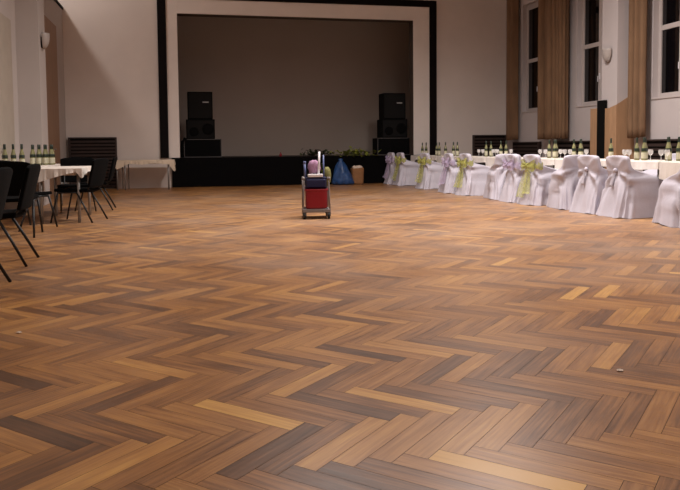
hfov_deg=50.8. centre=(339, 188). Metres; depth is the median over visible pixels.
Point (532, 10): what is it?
window
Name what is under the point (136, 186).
baseboard
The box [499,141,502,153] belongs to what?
wine bottle
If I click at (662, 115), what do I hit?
wall
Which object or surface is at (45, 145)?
wine bottle
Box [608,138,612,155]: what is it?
wine bottle
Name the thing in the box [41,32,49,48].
wall lamp
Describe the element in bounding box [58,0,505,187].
wall
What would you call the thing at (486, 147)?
wine bottle
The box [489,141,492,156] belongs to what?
wine bottle
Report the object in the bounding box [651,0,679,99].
window
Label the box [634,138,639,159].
wine bottle
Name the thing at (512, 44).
curtain
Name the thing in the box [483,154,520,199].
covered chair
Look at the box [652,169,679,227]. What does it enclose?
covered chair
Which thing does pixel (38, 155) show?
wine bottle
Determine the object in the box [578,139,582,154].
wine bottle
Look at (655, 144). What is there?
radiator cover
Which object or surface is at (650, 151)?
wine glass
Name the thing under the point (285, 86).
wall
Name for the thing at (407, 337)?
floor
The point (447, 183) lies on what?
covered chair
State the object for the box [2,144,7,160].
wine bottle
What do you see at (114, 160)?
chair
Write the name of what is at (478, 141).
radiator cover
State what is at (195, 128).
subwoofer
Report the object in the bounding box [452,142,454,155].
wine bottle
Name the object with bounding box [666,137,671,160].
wine bottle
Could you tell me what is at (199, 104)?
loudspeaker
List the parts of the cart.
post, push handle, press lever, post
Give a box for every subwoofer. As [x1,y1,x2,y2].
[186,119,214,138]
[377,119,406,137]
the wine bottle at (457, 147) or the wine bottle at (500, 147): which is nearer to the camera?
the wine bottle at (500, 147)
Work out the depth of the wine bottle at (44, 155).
12.16 m
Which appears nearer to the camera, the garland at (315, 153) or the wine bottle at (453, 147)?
the wine bottle at (453, 147)
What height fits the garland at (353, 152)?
0.347 m
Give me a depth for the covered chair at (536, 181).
12.30 m
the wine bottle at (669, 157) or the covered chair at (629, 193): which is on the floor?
the covered chair at (629, 193)
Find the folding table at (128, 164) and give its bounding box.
[116,164,169,189]
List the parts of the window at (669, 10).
sill, pane, pane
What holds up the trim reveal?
attached to the wall at (110, 47)
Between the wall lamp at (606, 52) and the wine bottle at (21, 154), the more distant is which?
the wall lamp at (606, 52)
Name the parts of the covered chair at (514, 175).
sash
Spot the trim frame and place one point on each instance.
(161, 10)
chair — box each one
[0,160,57,231]
[0,161,43,237]
[0,164,40,266]
[0,167,12,281]
[50,158,108,222]
[57,157,96,211]
[74,157,117,210]
[383,152,396,183]
[392,153,420,185]
[415,153,443,188]
[437,153,460,193]
[455,153,490,195]
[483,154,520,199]
[498,154,523,202]
[517,154,557,205]
[546,155,579,209]
[569,155,607,213]
[596,155,662,218]
[642,153,675,180]
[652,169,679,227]
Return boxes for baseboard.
[101,185,160,188]
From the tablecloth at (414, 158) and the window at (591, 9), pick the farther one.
the tablecloth at (414, 158)
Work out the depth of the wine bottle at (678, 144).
10.26 m
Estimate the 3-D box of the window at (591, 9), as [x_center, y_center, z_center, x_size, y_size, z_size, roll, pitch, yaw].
[5.980,-3.407,16.556,0.210,2.984,1.610,-1,3,-12]
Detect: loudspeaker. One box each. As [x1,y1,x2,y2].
[187,92,212,118]
[379,93,405,119]
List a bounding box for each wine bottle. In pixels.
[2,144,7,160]
[11,144,15,160]
[19,144,24,161]
[30,145,34,163]
[36,144,40,164]
[42,144,46,164]
[45,145,48,164]
[48,144,53,164]
[52,145,54,164]
[435,142,437,155]
[438,142,440,155]
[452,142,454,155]
[456,142,458,155]
[484,141,487,156]
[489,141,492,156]
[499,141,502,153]
[504,141,507,153]
[547,140,550,157]
[552,140,556,157]
[572,139,575,154]
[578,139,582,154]
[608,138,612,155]
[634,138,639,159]
[641,137,646,159]
[645,137,647,159]
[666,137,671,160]
[676,137,679,160]
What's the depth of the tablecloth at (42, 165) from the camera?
11.84 m
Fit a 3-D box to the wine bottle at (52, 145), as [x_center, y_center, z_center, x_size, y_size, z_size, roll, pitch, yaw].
[-4.994,-0.587,12.450,0.077,0.349,0.078,-1,3,-3]
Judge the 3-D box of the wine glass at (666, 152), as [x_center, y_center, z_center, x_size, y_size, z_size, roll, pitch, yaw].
[4.651,-0.468,10.190,0.079,0.165,0.080,2,4,34]
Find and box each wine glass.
[648,149,652,159]
[658,150,663,155]
[664,150,669,155]
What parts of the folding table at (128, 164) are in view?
leg, leg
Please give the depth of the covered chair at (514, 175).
12.99 m
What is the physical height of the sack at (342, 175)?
0.715 m
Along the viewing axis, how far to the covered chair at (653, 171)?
11.91 m
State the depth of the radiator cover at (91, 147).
18.65 m
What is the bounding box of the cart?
[302,152,330,218]
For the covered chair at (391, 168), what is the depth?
19.67 m
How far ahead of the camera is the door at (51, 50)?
16.57 m
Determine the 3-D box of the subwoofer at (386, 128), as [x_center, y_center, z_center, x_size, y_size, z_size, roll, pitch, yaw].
[1.549,-1.771,21.261,0.780,0.545,0.573,-1,3,-12]
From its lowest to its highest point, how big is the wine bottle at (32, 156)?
0.349 m
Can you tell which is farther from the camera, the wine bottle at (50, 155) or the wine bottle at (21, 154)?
the wine bottle at (50, 155)
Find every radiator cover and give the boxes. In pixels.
[68,137,116,188]
[472,135,506,165]
[513,142,540,156]
[553,141,589,167]
[643,139,677,170]
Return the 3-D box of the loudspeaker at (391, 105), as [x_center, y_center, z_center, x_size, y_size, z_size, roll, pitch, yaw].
[1.544,-2.422,21.220,0.680,0.755,0.520,-1,3,-12]
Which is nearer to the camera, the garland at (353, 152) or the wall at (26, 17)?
the wall at (26, 17)
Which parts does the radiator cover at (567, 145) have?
panel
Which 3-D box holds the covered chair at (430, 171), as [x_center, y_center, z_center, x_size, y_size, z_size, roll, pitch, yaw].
[2.311,-0.437,17.567,0.917,0.871,0.744,-2,3,-16]
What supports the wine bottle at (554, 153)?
on the tablecloth at (490, 161)
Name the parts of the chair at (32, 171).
leg, seat, leg, backrest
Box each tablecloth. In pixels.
[37,166,90,182]
[41,164,59,167]
[115,159,175,170]
[411,155,455,162]
[436,156,494,162]
[486,157,562,166]
[555,159,675,169]
[659,161,679,179]
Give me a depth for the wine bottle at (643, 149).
10.89 m
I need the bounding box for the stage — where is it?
[172,154,410,187]
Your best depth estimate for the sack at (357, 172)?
19.75 m
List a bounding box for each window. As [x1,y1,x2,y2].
[521,2,537,112]
[576,0,602,107]
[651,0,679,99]
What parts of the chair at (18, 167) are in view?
backrest, seat, leg, leg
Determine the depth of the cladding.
15.29 m
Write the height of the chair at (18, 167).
0.913 m
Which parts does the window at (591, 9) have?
sill, pane, pane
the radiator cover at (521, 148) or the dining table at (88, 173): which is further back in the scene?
the radiator cover at (521, 148)
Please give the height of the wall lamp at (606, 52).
0.293 m
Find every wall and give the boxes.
[0,0,67,205]
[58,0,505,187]
[177,16,409,156]
[506,0,679,171]
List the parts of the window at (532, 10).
frame, pane, pane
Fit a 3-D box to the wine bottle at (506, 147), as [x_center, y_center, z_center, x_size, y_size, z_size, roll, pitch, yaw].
[3.582,-0.851,15.451,0.077,0.349,0.078,-2,4,-22]
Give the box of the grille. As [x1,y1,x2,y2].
[384,94,404,117]
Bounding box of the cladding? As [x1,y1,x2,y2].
[590,97,633,168]
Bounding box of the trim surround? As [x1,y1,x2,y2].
[165,0,429,157]
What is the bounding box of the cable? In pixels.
[180,137,186,157]
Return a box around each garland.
[300,149,332,155]
[327,145,381,156]
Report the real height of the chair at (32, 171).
0.913 m
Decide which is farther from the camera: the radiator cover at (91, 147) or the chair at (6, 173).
the radiator cover at (91, 147)
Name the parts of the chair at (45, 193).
leg, leg, seat, leg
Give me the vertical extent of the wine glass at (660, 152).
0.165 m
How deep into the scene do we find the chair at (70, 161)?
11.86 m
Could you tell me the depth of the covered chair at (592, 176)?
10.76 m
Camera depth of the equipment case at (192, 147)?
19.82 m
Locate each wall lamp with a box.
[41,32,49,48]
[602,48,611,61]
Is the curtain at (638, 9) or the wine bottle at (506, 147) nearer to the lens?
the curtain at (638, 9)
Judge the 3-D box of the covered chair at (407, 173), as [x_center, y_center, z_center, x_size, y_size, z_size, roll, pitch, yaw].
[1.864,-0.525,19.174,0.932,0.871,0.709,-1,3,-12]
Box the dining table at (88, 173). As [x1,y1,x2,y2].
[39,171,90,223]
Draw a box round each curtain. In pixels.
[506,0,518,139]
[537,0,568,139]
[627,0,647,137]
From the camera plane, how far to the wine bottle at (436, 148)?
19.01 m
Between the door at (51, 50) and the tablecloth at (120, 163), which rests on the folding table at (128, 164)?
the tablecloth at (120, 163)
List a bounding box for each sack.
[332,159,353,184]
[350,165,363,183]
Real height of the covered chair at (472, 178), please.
0.871 m
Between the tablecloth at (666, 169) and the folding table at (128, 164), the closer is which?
the tablecloth at (666, 169)
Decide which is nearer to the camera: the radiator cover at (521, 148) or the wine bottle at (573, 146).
the wine bottle at (573, 146)
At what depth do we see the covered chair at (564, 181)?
11.44 m
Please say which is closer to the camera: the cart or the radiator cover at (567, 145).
the cart
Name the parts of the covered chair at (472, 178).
sash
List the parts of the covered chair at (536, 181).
sash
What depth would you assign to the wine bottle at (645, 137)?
10.99 m
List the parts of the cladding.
panel, panel, panel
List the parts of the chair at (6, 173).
leg, backrest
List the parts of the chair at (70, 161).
leg, seat, backrest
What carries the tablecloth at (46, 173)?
on the dining table at (88, 173)
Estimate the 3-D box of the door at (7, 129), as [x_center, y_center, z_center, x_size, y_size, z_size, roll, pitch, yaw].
[-5.551,-1.250,11.808,0.090,3.308,1.760,-1,3,-12]
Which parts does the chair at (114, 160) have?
seat, leg, leg, backrest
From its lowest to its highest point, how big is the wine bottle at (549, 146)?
0.349 m
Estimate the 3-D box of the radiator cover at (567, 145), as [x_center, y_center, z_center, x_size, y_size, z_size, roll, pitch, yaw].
[5.726,-0.578,17.245,0.090,1.130,2.200,-1,3,-12]
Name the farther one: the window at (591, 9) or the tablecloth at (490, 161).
the window at (591, 9)
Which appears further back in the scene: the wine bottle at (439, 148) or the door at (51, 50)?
the wine bottle at (439, 148)
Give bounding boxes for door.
[0,13,16,208]
[44,15,59,195]
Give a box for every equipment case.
[184,139,221,156]
[372,138,409,154]
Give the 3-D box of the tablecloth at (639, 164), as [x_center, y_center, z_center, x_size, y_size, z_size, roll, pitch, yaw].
[4.522,-0.329,11.451,0.846,0.252,2.740,-1,3,-14]
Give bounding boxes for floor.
[0,183,679,489]
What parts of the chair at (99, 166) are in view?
leg, seat frame, leg, seat, leg, backrest, leg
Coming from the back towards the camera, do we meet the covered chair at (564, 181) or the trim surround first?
the trim surround
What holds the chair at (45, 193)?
on the floor
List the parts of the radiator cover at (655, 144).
panel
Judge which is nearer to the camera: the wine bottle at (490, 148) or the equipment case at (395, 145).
the wine bottle at (490, 148)
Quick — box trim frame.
[157,0,436,157]
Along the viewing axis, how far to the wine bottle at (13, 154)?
10.79 m
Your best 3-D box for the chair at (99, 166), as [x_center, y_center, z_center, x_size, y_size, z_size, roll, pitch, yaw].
[-3.747,0.023,10.354,0.692,0.913,0.575,0,3,4]
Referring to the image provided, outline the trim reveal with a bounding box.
[177,14,413,154]
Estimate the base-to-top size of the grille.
0.695 m
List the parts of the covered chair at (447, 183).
sash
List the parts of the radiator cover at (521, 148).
panel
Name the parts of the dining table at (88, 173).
leg, leg, leg, leg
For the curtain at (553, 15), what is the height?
4.822 m
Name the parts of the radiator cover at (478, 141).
frame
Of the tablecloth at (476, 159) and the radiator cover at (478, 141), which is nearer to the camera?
the tablecloth at (476, 159)
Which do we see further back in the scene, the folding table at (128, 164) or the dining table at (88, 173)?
the folding table at (128, 164)
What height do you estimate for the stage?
0.790 m
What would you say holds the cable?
on the stage

